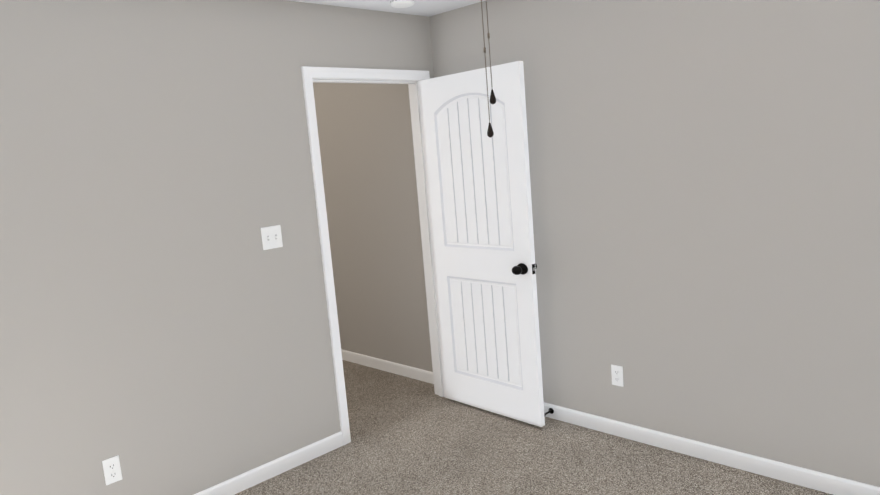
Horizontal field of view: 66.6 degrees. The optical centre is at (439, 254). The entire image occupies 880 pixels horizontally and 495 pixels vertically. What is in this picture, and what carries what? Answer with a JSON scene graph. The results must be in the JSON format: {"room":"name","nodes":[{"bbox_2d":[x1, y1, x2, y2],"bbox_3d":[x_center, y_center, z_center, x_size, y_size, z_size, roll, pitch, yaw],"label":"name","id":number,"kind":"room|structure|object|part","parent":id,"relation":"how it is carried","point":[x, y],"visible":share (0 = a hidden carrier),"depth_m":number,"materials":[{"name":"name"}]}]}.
{"room":"empty bedroom","nodes":[
{"label":"empty bedroom","id":0,"kind":"room"},
{"bbox_2d":[0,0,433,494],"bbox_3d":[-1.232,0.009,3.175,0.116,2.440,3.712,4,12,45],"label":"wall","id":1,"kind":"structure","parent":0,"point":[164,325],"depth_m":3.06,"materials":[{"name":"grey paint"}]},
{"bbox_2d":[102,455,121,484],"bbox_3d":[-1.440,0.948,2.947,0.008,0.115,0.070,4,12,45],"label":"electrical outlet","id":2,"kind":"object","parent":1,"relation":"attached to","point":[112,470],"visible":1,"depth_m":2.94,"materials":[{"name":"white plastic"}]},
{"bbox_2d":[194,431,342,494],"bbox_3d":[-1.437,1.254,2.969,0.013,0.083,2.496,4,12,45],"label":"baseboard","id":3,"kind":"structure","parent":1,"relation":"attached to","point":[259,474],"depth_m":3.52,"materials":[{"name":"white wood"}]},
{"bbox_2d":[261,225,282,249],"bbox_3d":[-0.862,-0.089,3.445,0.016,0.116,0.116,4,12,45],"label":"light switch","id":4,"kind":"object","parent":1,"relation":"attached to","point":[271,237],"visible":1,"depth_m":3.44,"materials":[{"name":"white plastic"}]},
{"bbox_2d":[301,66,443,444],"bbox_3d":[-0.360,-0.029,4.044,0.150,2.110,0.929,4,12,45],"label":"door frame","id":5,"kind":"structure","parent":1,"relation":"attached to","point":[309,73],"depth_m":3.82,"materials":[{"name":"white wood"}]},
{"bbox_2d":[418,61,544,426],"bbox_3d":[0.234,-0.043,3.970,0.178,2.030,0.803,-13,12,-42],"label":"entry door","id":6,"kind":"structure","parent":1,"relation":"in","point":[480,206],"depth_m":3.92,"materials":[{"name":"white wood"}]},
{"bbox_3d":[0.433,0.084,3.704,0.071,0.065,0.080,-13,12,-42],"label":"knob","id":7,"kind":"part","parent":6,"relation":"part of","materials":[{"name":"black metal"}]},
{"bbox_2d":[287,0,485,16],"bbox_3d":[-1.038,-1.212,2.702,7.900,0.080,4.300,4,12,45],"label":"ceiling","id":8,"kind":"structure","parent":0,"point":[428,8],"depth_m":3.80,"materials":[{"name":"white paint"}]},
{"bbox_2d":[388,0,414,7],"bbox_3d":[-0.203,-1.362,3.625,0.148,0.040,0.148,4,12,45],"label":"smoke detector","id":9,"kind":"object","parent":8,"relation":"attached to","point":[401,3],"visible":1,"depth_m":3.59,"materials":[{"name":"white plastic"}]},
{"bbox_2d":[481,0,495,137],"bbox_3d":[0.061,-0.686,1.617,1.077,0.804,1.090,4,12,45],"label":"pull chain","id":10,"kind":"object","parent":8,"relation":"hanging from","point":[490,133],"visible":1,"depth_m":1.65,"materials":[{"name":"brown metal"}]},
{"bbox_3d":[0.111,-0.483,1.641,0.006,0.313,0.006,4,12,45],"label":"chain","id":11,"kind":"part","parent":10,"relation":"part of","materials":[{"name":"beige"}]},
{"bbox_3d":[0.119,-0.523,1.637,0.006,0.233,0.006,4,12,45],"label":"chain","id":12,"kind":"part","parent":10,"relation":"part of","materials":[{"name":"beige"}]},
{"bbox_2d":[235,360,832,494],"bbox_3d":[-0.836,1.260,3.084,7.900,0.060,4.300,4,12,45],"label":"floor","id":13,"kind":"structure","parent":0,"point":[409,436],"depth_m":3.50,"materials":[{"name":"carpet"}]},
{"bbox_2d":[313,0,879,486],"bbox_3d":[0.332,-0.266,4.130,7.516,2.440,0.130,4,12,45],"label":"wall","id":14,"kind":"structure","parent":0,"point":[705,184],"depth_m":3.23,"materials":[{"name":"grey paint"}]},
{"bbox_2d":[341,349,433,383],"bbox_3d":[-1.097,0.793,5.774,3.284,0.083,0.013,4,12,45],"label":"baseboard","id":15,"kind":"structure","parent":14,"relation":"attached to","point":[396,368],"depth_m":5.05,"materials":[{"name":"white wood"}]},
{"bbox_2d":[544,408,553,416],"bbox_3d":[0.627,0.931,3.936,0.036,0.036,0.091,4,12,45],"label":"door stop","id":16,"kind":"object","parent":14,"relation":"attached to","point":[551,410],"visible":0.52,"depth_m":3.95,"materials":[{"name":"black metal"}]},
{"bbox_2d":[611,364,623,386],"bbox_3d":[0.956,0.652,3.614,0.070,0.115,0.008,4,12,45],"label":"electrical outlet","id":17,"kind":"object","parent":14,"relation":"attached to","point":[617,374],"visible":1,"depth_m":3.61,"materials":[{"name":"white plastic"}]},
{"bbox_2d":[544,402,879,494],"bbox_3d":[1.536,0.991,3.100,4.000,0.083,0.013,4,12,45],"label":"baseboard","id":18,"kind":"structure","parent":14,"relation":"attached to","point":[814,480],"depth_m":3.27,"materials":[{"name":"white wood"}]}
]}

